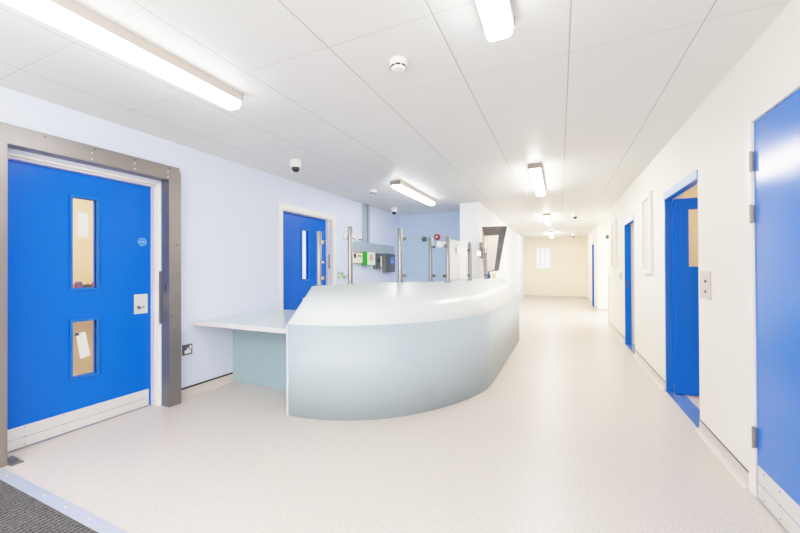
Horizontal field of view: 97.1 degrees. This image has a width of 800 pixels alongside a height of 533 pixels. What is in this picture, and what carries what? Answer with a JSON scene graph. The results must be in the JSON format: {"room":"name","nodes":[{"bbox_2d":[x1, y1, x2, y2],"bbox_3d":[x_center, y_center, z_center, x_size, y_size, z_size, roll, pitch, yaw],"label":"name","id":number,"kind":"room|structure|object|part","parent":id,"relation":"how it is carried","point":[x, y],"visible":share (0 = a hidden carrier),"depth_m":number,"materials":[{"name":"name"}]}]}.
{"room":"hospital reception area","nodes":[
{"label":"hospital reception area","id":0,"kind":"room"},
{"bbox_2d":[73,198,305,375],"bbox_3d":[-2.792,0.059,4.745,1.905,2.500,6.250,0,0,24],"label":"wall","id":1,"kind":"structure","parent":0,"point":[82,246],"depth_m":4.32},
{"bbox_3d":[-3.766,0.383,4.141,0.319,0.255,1.450,0,0,24],"label":"wall shelf","id":2,"kind":"object","parent":1,"relation":"attached to","visible":0},
{"bbox_2d":[74,281,82,287],"bbox_3d":[-3.711,0.213,4.073,0.080,0.083,0.059,0,0,24],"label":"packet","id":3,"kind":"object","parent":2,"relation":"on","point":[78,284],"visible":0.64,"depth_m":4.05,"materials":[{"name":"pink plastic"}]},
{"bbox_2d":[83,284,91,287],"bbox_3d":[-3.676,0.230,4.151,0.080,0.050,0.068,0,0,24],"label":"packet","id":4,"kind":"object","parent":2,"relation":"on","point":[84,285],"visible":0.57,"depth_m":4.13,"materials":[{"name":"grey plastic"}]},
{"bbox_2d":[0,86,399,405],"bbox_3d":[-2.205,0.050,3.547,0.150,2.500,10.650,0,0,24],"label":"wall","id":5,"kind":"structure","parent":0,"point":[229,209],"depth_m":3.84,"materials":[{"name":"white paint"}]},
{"bbox_2d":[7,152,159,451],"bbox_3d":[-2.522,0.260,2.866,0.130,2.074,1.030,0,0,24],"label":"door","id":6,"kind":"structure","parent":5,"relation":"in","point":[45,400],"depth_m":2.78,"materials":[{"name":"blue paint"}]},
{"bbox_3d":[-2.537,1.213,2.864,0.003,0.150,0.938,0,0,24],"label":"kick plate","id":7,"kind":"part","parent":6,"relation":"part of","materials":[{"name":"white metal"}]},
{"bbox_2d":[77,212,87,237],"bbox_3d":[-2.582,-0.337,2.875,0.003,0.200,0.072,0,0,24],"label":"paper notice","id":8,"kind":"object","parent":6,"relation":"attached to","point":[82,218],"visible":1,"depth_m":2.87,"materials":[{"name":"white paper"}]},
{"bbox_2d":[75,332,89,358],"bbox_3d":[-2.577,0.640,2.869,0.004,0.215,0.102,0,0,24],"label":"paper notice","id":9,"kind":"object","parent":6,"relation":"attached to","point":[83,347],"visible":1,"depth_m":2.87,"materials":[{"name":"white paper"}]},
{"bbox_3d":[-2.374,0.342,3.236,0.004,0.177,0.115,0,0,24],"label":"lock plate","id":10,"kind":"part","parent":6,"relation":"part of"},
{"bbox_2d":[0,122,180,467],"bbox_3d":[-2.382,0.179,2.795,0.165,2.235,1.275,0,0,24],"label":"door surround","id":11,"kind":"object","parent":5,"relation":"attached to","point":[11,136],"visible":1,"depth_m":2.97,"materials":[{"name":"grey metal"}]},
{"bbox_3d":[-2.633,0.245,2.273,0.114,2.100,0.116,0,0,24],"label":"post","id":12,"kind":"part","parent":11,"relation":"part of","materials":[{"name":"metal"}]},
{"bbox_3d":[-2.156,0.248,3.329,0.115,2.100,0.114,0,0,24],"label":"post","id":13,"kind":"part","parent":11,"relation":"part of","materials":[{"name":"metal"}]},
{"bbox_2d":[182,343,191,355],"bbox_3d":[-2.119,0.829,3.522,0.015,0.104,0.105,0,0,24],"label":"power socket","id":14,"kind":"object","parent":5,"relation":"attached to","point":[186,349],"visible":1,"depth_m":3.52,"materials":[{"name":"grey plastic"}]},
{"bbox_2d":[181,372,233,399],"bbox_3d":[-1.076,1.256,5.804,0.035,0.101,5.300,0,0,24],"label":"baseboard","id":15,"kind":"structure","parent":5,"relation":"attached to","point":[186,392],"depth_m":3.70,"materials":[{"name":"plastic"}]},
{"bbox_2d":[278,203,335,309],"bbox_3d":[-1.405,0.230,5.300,0.173,2.150,1.305,0,0,24],"label":"door","id":16,"kind":"structure","parent":5,"relation":"in","point":[292,288],"depth_m":5.21,"materials":[{"name":"blue paint"}]},
{"bbox_2d":[338,272,343,277],"bbox_3d":[-1.004,0.149,6.014,0.005,0.105,0.165,0,0,24],"label":"sign","id":17,"kind":"object","parent":5,"relation":"attached to","point":[340,274],"visible":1,"depth_m":6.01,"materials":[{"name":"green plastic"}]},
{"bbox_2d":[353,251,362,263],"bbox_3d":[-0.789,-0.164,6.425,0.063,0.223,0.340,0,0,24],"label":"fire alarm","id":18,"kind":"object","parent":5,"relation":"attached to","point":[357,256],"visible":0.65,"depth_m":6.40,"materials":[{"name":"beige plastic"}]},
{"bbox_2d":[361,252,374,264],"bbox_3d":[-0.604,-0.150,6.725,0.153,0.248,0.300,0,0,24],"label":"alarm box","id":19,"kind":"object","parent":5,"relation":"attached to","point":[368,258],"visible":0.94,"depth_m":6.61,"materials":[{"name":"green plastic"}]},
{"bbox_2d":[353,203,393,253],"bbox_3d":[-0.514,-0.732,7.065,0.045,0.914,1.790,0,0,24],"label":"cable trunking","id":20,"kind":"object","parent":5,"relation":"attached to","point":[365,245],"visible":0.83,"depth_m":6.76,"materials":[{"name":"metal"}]},
{"bbox_2d":[373,253,382,268],"bbox_3d":[-0.448,-0.107,7.154,0.083,0.315,0.290,0,0,24],"label":"box","id":21,"kind":"object","parent":5,"relation":"attached to","point":[378,257],"visible":0.92,"depth_m":7.10,"materials":[{"name":"grey plastic"}]},
{"bbox_2d":[382,254,394,271],"bbox_3d":[-0.239,-0.074,7.592,0.103,0.390,0.440,0,0,24],"label":"fire alarm box","id":22,"kind":"object","parent":5,"relation":"attached to","point":[388,259],"visible":0.99,"depth_m":7.47,"materials":[{"name":"grey plastic"}]},
{"bbox_2d":[2,298,788,532],"bbox_3d":[1.973,1.354,6.292,9.600,0.120,19.500,0,0,24],"label":"floor","id":23,"kind":"structure","parent":0,"point":[572,434],"depth_m":2.32,"materials":[{"name":"laminate"}]},
{"bbox_2d":[0,480,97,532],"bbox_3d":[-1.703,1.278,0.794,2.775,0.010,1.852,0,0,24],"label":"entrance mat","id":24,"kind":"object","parent":23,"relation":"on","point":[20,512],"visible":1,"depth_m":1.80,"materials":[{"name":"grey carpet"}]},
{"bbox_2d":[0,468,128,532],"bbox_3d":[-1.306,1.281,1.667,2.770,0.008,0.060,0,0,24],"label":"threshold strip","id":25,"kind":"object","parent":23,"relation":"on","point":[95,523],"visible":1,"depth_m":1.90,"materials":[{"name":"silver metal"}]},
{"bbox_2d":[193,309,295,389],"bbox_3d":[-1.310,0.924,3.856,1.213,0.745,1.145,0,0,24],"label":"desk","id":26,"kind":"object","parent":23,"relation":"on","point":[259,338],"visible":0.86,"depth_m":3.81,"materials":[{"name":"laminate"}]},
{"bbox_2d":[193,309,295,333],"bbox_3d":[-1.311,0.573,3.858,1.213,0.042,1.145,0,0,24],"label":"countertop","id":27,"kind":"structure","parent":26,"relation":"on","point":[275,320],"depth_m":3.55,"materials":[{"name":"white laminate"}]},
{"bbox_3d":[-1.370,0.939,3.795,1.153,0.715,0.035,0,0,24],"label":"support panel","id":28,"kind":"part","parent":26,"relation":"part of","materials":[{"name":"laminate"}]},
{"bbox_2d":[286,278,519,420],"bbox_3d":[0.751,0.727,4.455,1.240,1.126,4.374,-1,0,41],"label":"reception desk","id":29,"kind":"object","parent":23,"relation":"on","point":[373,350],"depth_m":3.10,"materials":[{"name":"white plastic"}]},
{"bbox_3d":[-0.978,0.899,3.069,0.021,0.785,0.006,0,0,24],"label":"edge trim","id":30,"kind":"part","parent":29,"relation":"part of","materials":[{"name":"white plastic"}]},
{"bbox_2d":[317,231,325,284],"bbox_3d":[-0.788,-0.082,3.494,0.098,0.535,0.072,0,0,8],"label":"post","id":31,"kind":"object","parent":29,"relation":"on","point":[320,242],"visible":1,"depth_m":3.48,"materials":[{"name":"metal"}]},
{"bbox_2d":[344,226,352,284],"bbox_3d":[-0.500,-0.107,3.456,0.098,0.565,0.072,0,0,8],"label":"post","id":32,"kind":"object","parent":29,"relation":"on","point":[349,237],"visible":0.99,"depth_m":3.43,"materials":[{"name":"metal"}]},
{"bbox_2d":[397,228,405,282],"bbox_3d":[0.011,-0.114,3.596,0.098,0.555,0.072,0,0,-34],"label":"post","id":33,"kind":"object","parent":29,"relation":"on","point":[400,238],"visible":1,"depth_m":3.57,"materials":[{"name":"metal"}]},
{"bbox_2d":[428,238,435,281],"bbox_3d":[0.369,-0.080,4.155,0.098,0.515,0.072,-1,0,44],"label":"post","id":34,"kind":"object","parent":29,"relation":"on","point":[430,247],"visible":1,"depth_m":4.14,"materials":[{"name":"metal"}]},
{"bbox_2d":[443,236,450,281],"bbox_3d":[0.523,-0.083,3.940,0.098,0.515,0.072,0,0,-34],"label":"post","id":35,"kind":"object","parent":29,"relation":"on","point":[447,238],"visible":0.98,"depth_m":3.92,"materials":[{"name":"metal"}]},
{"bbox_2d":[467,242,472,280],"bbox_3d":[0.933,-0.069,4.734,0.072,0.515,0.098,0,0,27],"label":"post","id":36,"kind":"object","parent":29,"relation":"on","point":[469,249],"visible":1,"depth_m":4.72,"materials":[{"name":"metal"}]},
{"bbox_2d":[484,247,486,278],"bbox_3d":[1.384,-0.054,5.706,0.072,0.515,0.098,0,0,25],"label":"post","id":37,"kind":"object","parent":29,"relation":"on","point":[485,248],"visible":0.94,"depth_m":5.70,"materials":[{"name":"metal"}]},
{"bbox_3d":[0.736,-0.078,4.346,0.046,0.465,0.805,0,0,24],"label":"glass screen","id":38,"kind":"object","parent":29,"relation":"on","visible":0},
{"bbox_2d":[457,246,466,254],"bbox_3d":[0.775,-0.194,4.408,0.001,0.093,0.394,0,0,27],"label":"paper sheet","id":39,"kind":"object","parent":38,"relation":"attached to","point":[460,250],"visible":1,"depth_m":4.39,"materials":[{"name":"white paper"}]},
{"bbox_2d":[0,0,791,238],"bbox_3d":[1.961,-1.266,6.305,9.600,0.120,19.500,0,0,24],"label":"ceiling","id":40,"kind":"structure","parent":0,"point":[591,92],"depth_m":2.37,"materials":[{"name":"tile"}]},
{"bbox_2d":[0,0,242,109],"bbox_3d":[-1.484,-1.162,1.798,0.146,0.101,1.550,0,0,24],"label":"strip light","id":41,"kind":"object","parent":40,"relation":"attached to","point":[68,16],"visible":1,"depth_m":1.83,"materials":[{"name":"white plastic"}]},
{"bbox_2d":[290,159,300,171],"bbox_3d":[-1.184,-1.135,4.005,0.128,0.134,0.128,0,0,24],"label":"dome camera","id":42,"kind":"object","parent":40,"relation":"attached to","point":[295,164],"visible":1,"depth_m":3.96,"materials":[{"name":"white plastic"}]},
{"bbox_2d":[369,189,376,194],"bbox_3d":[-0.425,-1.164,5.539,0.120,0.068,0.120,0,0,24],"label":"detector","id":43,"kind":"object","parent":40,"relation":"attached to","point":[372,191],"visible":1,"depth_m":5.50,"materials":[{"name":"white plastic"}]},
{"bbox_2d":[391,207,396,214],"bbox_3d":[-0.119,-1.124,7.189,0.128,0.134,0.128,0,0,24],"label":"dome camera","id":44,"kind":"object","parent":40,"relation":"attached to","point":[393,210],"visible":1,"depth_m":7.15,"materials":[{"name":"white plastic"}]},
{"bbox_2d":[390,56,406,73],"bbox_3d":[-0.009,-1.188,2.093,0.104,0.060,0.104,0,0,24],"label":"smoke detector","id":45,"kind":"object","parent":40,"relation":"attached to","point":[398,64],"visible":1,"depth_m":2.06,"materials":[{"name":"white plastic"}]},
{"bbox_2d":[391,180,435,205],"bbox_3d":[0.253,-1.150,5.644,0.146,0.101,1.550,0,0,24],"label":"strip light","id":46,"kind":"object","parent":40,"relation":"attached to","point":[398,185],"visible":1,"depth_m":5.39,"materials":[{"name":"white plastic"}]},
{"bbox_2d":[475,0,514,41],"bbox_3d":[0.177,-1.174,1.048,0.146,0.101,1.550,0,0,24],"label":"strip light","id":47,"kind":"object","parent":40,"relation":"attached to","point":[497,17],"visible":1,"depth_m":1.61,"materials":[{"name":"white plastic"}]},
{"bbox_2d":[528,163,545,195],"bbox_3d":[1.902,-1.162,4.867,0.146,0.101,1.550,0,0,24],"label":"strip light","id":48,"kind":"object","parent":40,"relation":"attached to","point":[535,170],"visible":1,"depth_m":4.51,"materials":[{"name":"white plastic"}]},
{"bbox_2d":[543,213,550,224],"bbox_3d":[3.639,-1.150,8.713,0.146,0.101,1.550,0,0,24],"label":"strip light","id":49,"kind":"object","parent":40,"relation":"attached to","point":[546,216],"visible":1,"depth_m":8.22,"materials":[{"name":"white plastic"}]},
{"bbox_2d":[544,216,550,224],"bbox_3d":[3.639,-1.124,8.713,0.120,0.048,1.526,0,0,24],"label":"diffuser","id":50,"kind":"object","parent":49,"relation":"attached to","point":[547,219],"depth_m":8.45,"materials":[{"name":"white plastic"}]},
{"bbox_2d":[548,231,553,237],"bbox_3d":[5.426,-1.138,12.668,0.146,0.101,1.550,0,0,24],"label":"strip light","id":51,"kind":"object","parent":40,"relation":"attached to","point":[551,234],"visible":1,"depth_m":12.03,"materials":[{"name":"white plastic"}]},
{"bbox_2d":[572,213,577,218],"bbox_3d":[3.958,-1.139,7.981,0.128,0.134,0.128,0,0,24],"label":"dome camera","id":52,"kind":"object","parent":40,"relation":"attached to","point":[574,215],"visible":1,"depth_m":7.94,"materials":[{"name":"white plastic"}]},
{"bbox_2d":[399,211,459,281],"bbox_3d":[0.785,0.058,7.957,1.670,2.500,0.150,0,0,24],"label":"wall","id":53,"kind":"structure","parent":0,"point":[415,261],"depth_m":7.95,"materials":[{"name":"blue paint"}]},
{"bbox_2d":[434,234,439,239],"bbox_3d":[0.820,-0.653,7.827,0.144,0.144,0.061,0,0,24],"label":"bell","id":54,"kind":"object","parent":53,"relation":"attached to","point":[436,236],"visible":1,"depth_m":7.80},
{"bbox_2d":[460,202,524,301],"bbox_3d":[3.225,0.062,10.887,0.365,2.500,9.300,0,0,24],"label":"wall","id":55,"kind":"structure","parent":0,"point":[474,216],"depth_m":6.97,"materials":[{"name":"white paint"}]},
{"bbox_2d":[479,226,506,271],"bbox_3d":[1.685,-0.299,6.372,0.549,0.805,0.440,0,0,24],"label":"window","id":56,"kind":"structure","parent":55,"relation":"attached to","point":[493,237],"depth_m":6.27,"materials":[{"name":"metal"}]},
{"bbox_2d":[521,246,524,300],"bbox_3d":[4.927,0.271,14.178,0.025,2.100,1.300,0,0,24],"label":"trim","id":57,"kind":"structure","parent":55,"relation":"attached to","point":[522,248],"depth_m":13.67,"materials":[{"name":"white"}]},
{"bbox_2d":[524,237,586,296],"bbox_3d":[7.141,0.061,14.304,3.960,2.500,0.150,0,0,24],"label":"wall","id":58,"kind":"structure","parent":0,"point":[567,275],"depth_m":14.51,"materials":[{"name":"beige paint"}]},
{"bbox_2d":[536,248,550,268],"bbox_3d":[5.973,-0.336,14.738,0.580,0.890,0.020,0,0,24],"label":"window","id":59,"kind":"structure","parent":58,"relation":"in","point":[543,255],"depth_m":14.74,"materials":[{"name":"white glass"}]},
{"bbox_2d":[525,295,586,298],"bbox_3d":[6.373,1.268,14.545,2.346,0.095,0.035,0,0,24],"label":"baseboard","id":60,"kind":"structure","parent":58,"relation":"attached to","point":[526,296],"depth_m":14.51,"materials":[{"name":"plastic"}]},
{"bbox_2d":[586,224,603,308],"bbox_3d":[6.606,0.052,12.049,0.150,2.500,4.400,0,0,24],"label":"wall","id":61,"kind":"structure","parent":0,"point":[596,235],"depth_m":10.31,"materials":[{"name":"white paint"}]},
{"bbox_2d":[592,242,593,306],"bbox_3d":[6.557,0.257,11.220,0.759,2.082,0.749,0,0,24],"label":"door","id":62,"kind":"structure","parent":61,"relation":"in","point":[592,242],"depth_m":11.67,"materials":[{"name":"blue paint"}]},
{"bbox_2d":[603,184,697,308],"bbox_3d":[5.619,0.029,6.871,2.314,2.500,14.950,0,0,24],"label":"wall","id":63,"kind":"structure","parent":0,"point":[692,192],"depth_m":4.16,"materials":[{"name":"beige paint"}]},
{"bbox_2d":[586,298,607,311],"bbox_3d":[6.937,1.252,11.877,0.949,0.095,4.435,0,0,24],"label":"baseboard","id":64,"kind":"structure","parent":63,"relation":"attached to","point":[595,308],"depth_m":10.13,"materials":[{"name":"plastic"}]},
{"bbox_2d":[608,0,799,496],"bbox_3d":[2.212,0.022,2.320,0.150,2.500,12.050,0,0,24],"label":"wall","id":65,"kind":"structure","parent":0,"point":[711,142],"depth_m":2.42,"materials":[{"name":"white paint"}]},
{"bbox_2d":[608,274,608,319],"bbox_3d":[4.688,0.679,7.787,0.166,1.020,0.056,0,0,24],"label":"trim","id":66,"kind":"structure","parent":65,"relation":"attached to","point":[608,274],"depth_m":7.79,"materials":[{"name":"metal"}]},
{"bbox_2d":[611,218,616,267],"bbox_3d":[4.164,-0.435,6.882,0.042,0.942,0.610,0,0,24],"label":"window","id":67,"kind":"structure","parent":65,"relation":"in","point":[614,221],"depth_m":6.87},
{"bbox_3d":[4.178,-0.425,6.876,0.004,0.838,0.490,0,0,24],"label":"pane","id":68,"kind":"part","parent":67,"relation":"part of","materials":[{"name":"white glass"}]},
{"bbox_2d":[624,215,634,353],"bbox_3d":[3.933,0.264,5.300,0.849,2.031,0.839,0,0,24],"label":"door","id":69,"kind":"structure","parent":65,"relation":"in","point":[627,223],"depth_m":5.80,"materials":[{"name":"blue paint"}]},
{"bbox_3d":[3.544,-0.713,5.479,0.004,0.070,0.839,0,0,24],"label":"head plate","id":70,"kind":"part","parent":69,"relation":"part of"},
{"bbox_3d":[3.622,1.280,5.437,0.142,0.004,0.838,0,0,24],"label":"threshold plate","id":71,"kind":"part","parent":69,"relation":"part of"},
{"bbox_2d":[640,191,652,273],"bbox_3d":[2.997,-0.395,4.298,0.042,0.957,0.500,0,0,24],"label":"window","id":72,"kind":"structure","parent":65,"relation":"in","point":[646,202],"depth_m":4.29,"materials":[{"name":"white"}]},
{"bbox_3d":[3.011,-0.385,4.292,0.004,0.853,0.380,0,0,24],"label":"pane","id":73,"kind":"part","parent":72,"relation":"part of","materials":[{"name":"white glass"}]},
{"bbox_2d":[607,320,748,489],"bbox_3d":[3.297,1.234,4.929,0.035,0.093,6.395,0,0,24],"label":"baseboard","id":74,"kind":"structure","parent":65,"relation":"attached to","point":[733,465],"depth_m":2.47,"materials":[{"name":"plastic"}]},
{"bbox_2d":[663,170,699,427],"bbox_3d":[2.938,0.256,2.996,0.931,2.031,0.959,0,0,24],"label":"door","id":75,"kind":"structure","parent":65,"relation":"in","point":[681,279],"depth_m":3.50,"materials":[{"name":"blue paint"}]},
{"bbox_3d":[2.754,0.261,3.558,0.024,1.830,0.023,0,0,24],"label":"hinge post","id":76,"kind":"part","parent":75,"relation":"part of","materials":[{"name":"blue paint"}]},
{"bbox_3d":[2.511,-0.720,3.192,0.004,0.070,0.959,0,0,24],"label":"head plate","id":77,"kind":"part","parent":75,"relation":"part of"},
{"bbox_3d":[2.589,1.273,3.150,0.142,0.004,0.958,0,0,24],"label":"threshold plate","id":78,"kind":"part","parent":75,"relation":"part of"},
{"bbox_2d":[700,271,710,299],"bbox_3d":[2.253,0.136,2.611,0.015,0.205,0.195,0,0,24],"label":"light switch","id":79,"kind":"object","parent":65,"relation":"attached to","point":[705,276],"visible":1,"depth_m":2.60,"materials":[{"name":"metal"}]},
{"bbox_2d":[745,78,799,532],"bbox_3d":[1.774,0.216,1.505,0.070,2.107,1.095,0,0,24],"label":"door","id":80,"kind":"structure","parent":65,"relation":"in","point":[772,142],"depth_m":1.76,"materials":[{"name":"blue paint"}]},
{"bbox_3d":[1.764,1.171,1.503,0.003,0.173,0.934,0,0,24],"label":"kick plate","id":81,"kind":"part","parent":80,"relation":"part of","materials":[{"name":"white plastic"}]}
]}

